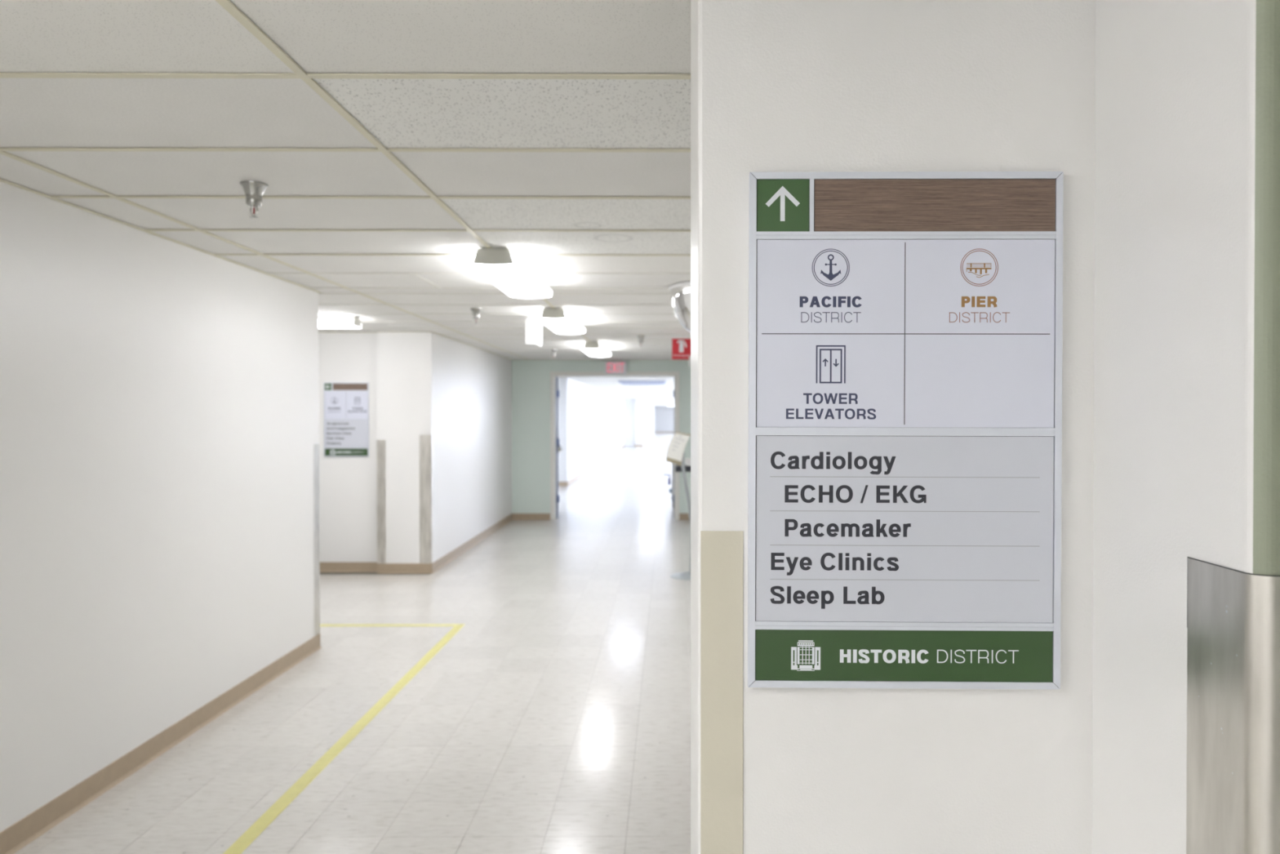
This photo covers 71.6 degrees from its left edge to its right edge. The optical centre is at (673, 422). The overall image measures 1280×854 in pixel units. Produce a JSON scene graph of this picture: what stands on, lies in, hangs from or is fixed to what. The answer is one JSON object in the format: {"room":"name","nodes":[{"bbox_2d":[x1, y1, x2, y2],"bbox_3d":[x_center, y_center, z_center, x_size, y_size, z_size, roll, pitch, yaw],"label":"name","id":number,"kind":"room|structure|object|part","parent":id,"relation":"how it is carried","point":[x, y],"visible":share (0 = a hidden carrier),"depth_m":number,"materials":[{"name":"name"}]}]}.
{"room":"hospital corridor","nodes":[
{"label":"hospital corridor","id":0,"kind":"room"},
{"bbox_2d":[0,181,319,831],"bbox_3d":[-4.194,0.321,0.501,3.617,2.519,11.040,0,1,0],"label":"wall","id":1,"kind":"structure","parent":0,"point":[159,413],"depth_m":3.92,"materials":[{"name":"white paint"}]},
{"bbox_2d":[0,633,321,853],"bbox_3d":[-2.379,1.530,0.523,0.014,0.100,11.044,0,1,0],"label":"baseboard","id":2,"kind":"structure","parent":1,"relation":"attached to","point":[33,825],"depth_m":3.95,"materials":[{"name":"beige plastic"}]},
{"bbox_2d":[313,444,319,635],"bbox_3d":[-2.457,0.787,5.991,0.090,1.288,0.090,0,1,0],"label":"guard","id":3,"kind":"object","parent":1,"relation":"attached to","point":[316,446],"visible":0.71,"depth_m":5.99,"materials":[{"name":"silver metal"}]},
{"bbox_2d":[0,0,690,405],"bbox_3d":[-1.196,-1.211,37.485,10.300,0.101,85.300,0,1,0],"label":"ceiling","id":4,"kind":"structure","parent":0,"point":[393,142],"depth_m":2.71,"materials":[{"name":"grey"}]},
{"bbox_2d":[240,180,268,218],"bbox_3d":[-1.523,-0.806,3.215,0.094,0.121,0.094,0,1,0],"label":"sprinkler","id":5,"kind":"object","parent":4,"relation":"attached to","point":[254,191],"visible":1,"depth_m":3.19,"materials":[{"name":"silver metal"}]},
{"bbox_2d":[318,315,361,328],"bbox_3d":[-3.300,-0.855,7.531,1.220,0.089,0.270,0,1,0],"label":"ceiling light","id":6,"kind":"object","parent":4,"relation":"attached to","point":[324,322],"visible":0.41,"depth_m":7.45,"materials":[{"name":"white plastic"}]},
{"bbox_2d":[470,307,482,324],"bbox_3d":[-1.552,-0.838,6.955,0.094,0.121,0.094,0,1,0],"label":"sprinkler","id":7,"kind":"object","parent":4,"relation":"attached to","point":[476,311],"visible":1,"depth_m":6.93,"materials":[{"name":"silver metal"}]},
{"bbox_2d":[466,248,551,297],"bbox_3d":[-0.906,-0.833,5.038,0.270,0.089,1.220,0,1,0],"label":"ceiling light","id":8,"kind":"object","parent":4,"relation":"attached to","point":[506,270],"visible":1,"depth_m":4.67,"materials":[{"name":"white plastic"}]},
{"bbox_2d":[525,317,542,346],"bbox_3d":[-1.206,-0.783,7.627,0.098,0.234,0.300,0,1,0],"label":"exit sign","id":9,"kind":"object","parent":4,"relation":"hanging from","point":[533,325],"visible":0.89,"depth_m":7.48,"materials":[{"name":"white plastic"}]},
{"bbox_3d":[-1.158,-0.773,7.628,0.004,0.188,0.270,0,1,0],"label":"plate","id":10,"kind":"part","parent":9,"relation":"part of","materials":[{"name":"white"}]},
{"bbox_2d":[550,349,557,359],"bbox_3d":[-1.529,-0.876,11.285,0.094,0.121,0.094,0,1,0],"label":"sprinkler","id":11,"kind":"object","parent":4,"relation":"attached to","point":[553,351],"visible":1,"depth_m":11.26,"materials":[{"name":"silver metal"}]},
{"bbox_2d":[536,308,585,333],"bbox_3d":[-0.944,-0.855,7.518,0.270,0.089,1.220,0,1,0],"label":"ceiling light","id":12,"kind":"object","parent":4,"relation":"attached to","point":[558,320],"visible":1,"depth_m":7.09,"materials":[{"name":"white plastic"}]},
{"bbox_2d":[580,342,610,356],"bbox_3d":[-0.936,-0.882,10.678,0.270,0.089,1.220,0,1,0],"label":"ceiling light","id":13,"kind":"object","parent":4,"relation":"attached to","point":[592,348],"visible":1,"depth_m":10.14,"materials":[{"name":"white plastic"}]},
{"bbox_2d":[636,334,644,346],"bbox_3d":[-0.349,-0.859,9.291,0.094,0.121,0.094,0,1,0],"label":"sprinkler","id":14,"kind":"object","parent":4,"relation":"attached to","point":[640,337],"visible":1,"depth_m":9.27,"materials":[{"name":"silver metal"}]},
{"bbox_2d":[617,380,666,385],"bbox_3d":[-0.777,-1.011,22.388,1.160,0.035,2.200,0,1,0],"label":"ceiling light","id":15,"kind":"object","parent":4,"relation":"in","point":[623,382],"visible":1,"depth_m":21.57,"materials":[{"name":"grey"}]},
{"bbox_2d":[639,390,663,391],"bbox_3d":[-0.757,-1.090,29.988,0.840,0.012,0.840,0,1,0],"label":"recessed light","id":16,"kind":"object","parent":4,"relation":"in","point":[639,390],"visible":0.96,"depth_m":29.59,"materials":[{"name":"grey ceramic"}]},
{"bbox_2d":[668,281,690,333],"bbox_3d":[0.305,-0.710,5.796,0.682,0.346,0.682,0,1,0],"label":"mirror","id":17,"kind":"object","parent":4,"relation":"attached to","point":[680,293],"visible":0.2,"depth_m":5.63,"materials":[{"name":"white plastic"}]},
{"bbox_2d":[14,432,690,853],"bbox_3d":[-1.201,1.310,38.407,10.400,0.120,87.200,0,1,0],"label":"floor","id":18,"kind":"structure","parent":0,"point":[556,719],"depth_m":4.61,"materials":[{"name":"grey tile"}]},
{"bbox_2d":[222,626,462,853],"bbox_3d":[-1.595,1.560,2.833,0.065,0.001,7.655,0,1,0],"label":"tape","id":19,"kind":"object","parent":18,"relation":"on","point":[276,809],"visible":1,"depth_m":4.07,"materials":[{"name":"yellow plastic"}]},
{"bbox_2d":[320,623,465,626],"bbox_3d":[-3.759,1.526,6.684,4.352,0.001,0.065,0,1,0],"label":"tape","id":20,"kind":"object","parent":18,"relation":"on","point":[415,624],"visible":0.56,"depth_m":6.70,"materials":[{"name":"yellow plastic"}]},
{"bbox_2d":[662,462,674,508],"bbox_3d":[0.116,1.041,15.301,0.607,0.819,0.520,0,1,0],"label":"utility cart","id":21,"kind":"object","parent":18,"relation":"on","point":[671,490],"visible":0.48,"depth_m":15.08,"materials":[{"name":"white plastic"}]},
{"bbox_2d":[666,431,690,580],"bbox_3d":[0.164,0.797,8.718,0.399,1.424,0.399,0,1,40],"label":"sign stand","id":22,"kind":"object","parent":18,"relation":"on","point":[675,453],"visible":0.66,"depth_m":8.70,"materials":[{"name":"silver metal"}]},
{"bbox_2d":[318,332,511,563],"bbox_3d":[-4.250,0.228,11.145,3.617,2.519,4.530,0,1,0],"label":"wall","id":23,"kind":"structure","parent":0,"point":[456,393],"depth_m":8.97,"materials":[{"name":"white paint"}]},
{"bbox_2d":[323,382,368,457],"bbox_3d":[-3.309,-0.034,8.956,0.454,0.752,0.013,0,1,0],"label":"sign","id":24,"kind":"object","parent":23,"relation":"attached to","point":[345,404],"visible":1,"depth_m":8.95,"materials":[{"name":"white plastic"}]},
{"bbox_3d":[-3.490,-0.366,8.949,0.068,0.067,0.002,0,1,0],"label":"arrow panel","id":25,"kind":"part","parent":24,"relation":"part of","materials":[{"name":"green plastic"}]},
{"bbox_3d":[-3.309,-0.182,8.951,0.431,0.279,0.002,0,1,0],"label":"district panel","id":26,"kind":"part","parent":24,"relation":"part of","materials":[{"name":"white plastic"}]},
{"bbox_3d":[-3.309,0.294,8.955,0.431,0.074,0.002,0,1,0],"label":"footer panel","id":27,"kind":"part","parent":24,"relation":"part of","materials":[{"name":"green plastic"}]},
{"bbox_3d":[-3.309,0.106,8.954,0.431,0.278,0.002,0,1,0],"label":"department panel","id":28,"kind":"part","parent":24,"relation":"part of","materials":[{"name":"white plastic"}]},
{"bbox_3d":[-3.268,-0.366,8.950,0.349,0.067,0.002,0,1,0],"label":"wood panel","id":29,"kind":"part","parent":24,"relation":"part of","materials":[{"name":"brown laminate"}]},
{"bbox_2d":[377,440,386,563],"bbox_3d":[-2.935,0.786,8.926,0.088,1.238,0.072,0,1,0],"label":"guard","id":30,"kind":"object","parent":23,"relation":"attached to","point":[381,489],"visible":1,"depth_m":8.89,"materials":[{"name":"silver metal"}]},
{"bbox_2d":[320,513,512,573],"bbox_3d":[-4.243,1.438,11.147,3.631,0.100,4.540,0,1,0],"label":"baseboard","id":31,"kind":"structure","parent":23,"relation":"attached to","point":[325,566],"depth_m":8.97,"materials":[{"name":"beige plastic"}]},
{"bbox_2d":[419,434,433,563],"bbox_3d":[-2.490,0.761,8.916,0.124,1.288,0.047,0,1,0],"label":"guard","id":32,"kind":"object","parent":23,"relation":"attached to","point":[426,451],"visible":1,"depth_m":8.89,"materials":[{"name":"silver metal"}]},
{"bbox_2d":[511,360,690,513],"bbox_3d":[0.138,0.208,13.508,5.583,2.519,0.150,0,1,0],"label":"wall","id":33,"kind":"structure","parent":0,"point":[531,379],"depth_m":13.42,"materials":[{"name":"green paint"}]},
{"bbox_2d":[512,513,689,519],"bbox_3d":[-0.885,1.418,13.431,3.129,0.100,0.014,0,1,0],"label":"baseboard","id":34,"kind":"structure","parent":33,"relation":"attached to","point":[515,516],"depth_m":13.43,"materials":[{"name":"beige plastic"}]},
{"bbox_2d":[550,371,679,519],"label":"door frame","id":35,"kind":"structure","parent":33,"relation":"in","point":[555,447],"depth_m":13.41,"materials":[{"name":"white paint"}]},
{"bbox_2d":[604,360,626,374],"bbox_3d":[-0.876,-0.843,13.378,0.332,0.215,0.080,0,1,0],"label":"exit sign","id":36,"kind":"object","parent":33,"relation":"attached to","point":[615,366],"visible":1,"depth_m":13.34,"materials":[{"name":"red plastic"}]},
{"bbox_2d":[558,377,654,481],"bbox_3d":[-2.987,-0.110,49.936,2.850,2.519,60.100,0,1,0],"label":"wall","id":37,"kind":"structure","parent":0,"point":[593,423],"depth_m":26.61,"materials":[{"name":"white paint"}]},
{"bbox_2d":[558,431,674,485],"bbox_3d":[-0.761,1.099,49.951,7.000,0.100,60.114,0,1,0],"label":"baseboard","id":38,"kind":"structure","parent":37,"relation":"attached to","point":[572,480],"depth_m":25.48,"materials":[{"name":"beige plastic"}]},
{"bbox_2d":[654,405,674,431],"bbox_3d":[0.356,-0.373,80.078,4.750,2.519,0.150,0,1,0],"label":"wall","id":39,"kind":"structure","parent":0,"point":[664,415],"depth_m":80.00,"materials":[{"name":"white paint"}]},
{"bbox_2d":[690,0,1279,853],"bbox_3d":[2.014,0.313,1.432,3.958,2.519,0.963,0,1,0],"label":"wall","id":40,"kind":"structure","parent":0,"point":[1160,119],"depth_m":1.30,"materials":[{"name":"white paint"}]},
{"bbox_2d":[700,530,743,853],"bbox_3d":[0.071,0.816,1.316,0.063,1.312,0.002,0,1,1],"label":"guard","id":41,"kind":"object","parent":40,"relation":"attached to","point":[722,552],"visible":1,"depth_m":1.31,"materials":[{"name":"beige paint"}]},
{"bbox_2d":[747,171,1063,689],"bbox_3d":[0.337,0.011,1.300,0.455,0.754,0.014,0,1,1],"label":"sign","id":42,"kind":"object","parent":40,"relation":"attached to","point":[905,328],"visible":1,"depth_m":1.29,"materials":[{"name":"white plastic"}]},
{"bbox_3d":[0.159,-0.318,1.295,0.075,0.076,0.002,0,1,1],"label":"arrow panel","id":43,"kind":"part","parent":42,"relation":"part of","materials":[{"name":"green plastic"}]},
{"bbox_3d":[0.336,0.341,1.298,0.433,0.074,0.003,0,1,1],"label":"footer panel","id":44,"kind":"part","parent":42,"relation":"part of","materials":[{"name":"green plastic"}]},
{"bbox_3d":[0.337,0.155,1.297,0.433,0.272,0.002,0,1,1],"label":"department panel","id":45,"kind":"part","parent":42,"relation":"part of","materials":[{"name":"white plastic"}]},
{"bbox_3d":[0.337,-0.130,1.294,0.433,0.274,0.003,0,1,1],"label":"district panel","id":46,"kind":"part","parent":42,"relation":"part of","materials":[{"name":"white plastic"}]},
{"bbox_3d":[0.380,-0.317,1.292,0.349,0.076,0.002,0,1,1],"label":"wood panel","id":47,"kind":"part","parent":42,"relation":"part of","materials":[{"name":"brown wood"}]},
{"bbox_2d":[1186,556,1279,853],"bbox_3d":[0.651,0.818,0.981,0.175,1.313,0.079,0,1,45],"label":"guard","id":48,"kind":"object","parent":40,"relation":"attached to","point":[1233,804],"visible":1,"depth_m":0.98,"materials":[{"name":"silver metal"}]},
{"bbox_3d":[0.785,0.259,7.672,0.150,2.519,11.530,0,1,0],"label":"wall","id":49,"kind":"structure","parent":0,"visible":0},
{"bbox_2d":[671,338,690,366],"bbox_3d":[0.341,-0.717,8.989,0.723,0.280,0.026,0,1,0],"label":"sign","id":50,"kind":"object","parent":49,"relation":"attached to","point":[681,348],"visible":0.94,"depth_m":8.99,"materials":[{"name":"red plastic"}]},
{"bbox_2d":[675,464,690,471],"bbox_3d":[0.354,0.667,11.508,0.672,0.235,0.320,0,1,0],"label":"wall shelf","id":51,"kind":"object","parent":49,"relation":"attached to","point":[677,468],"visible":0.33,"depth_m":11.35,"materials":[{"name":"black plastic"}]},
{"bbox_2d":[684,457,690,466],"bbox_3d":[0.300,0.506,11.507,0.304,0.088,0.204,0,1,0],"label":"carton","id":52,"kind":"object","parent":51,"relation":"on","point":[687,460],"visible":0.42,"depth_m":11.40,"materials":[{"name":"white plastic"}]}
]}

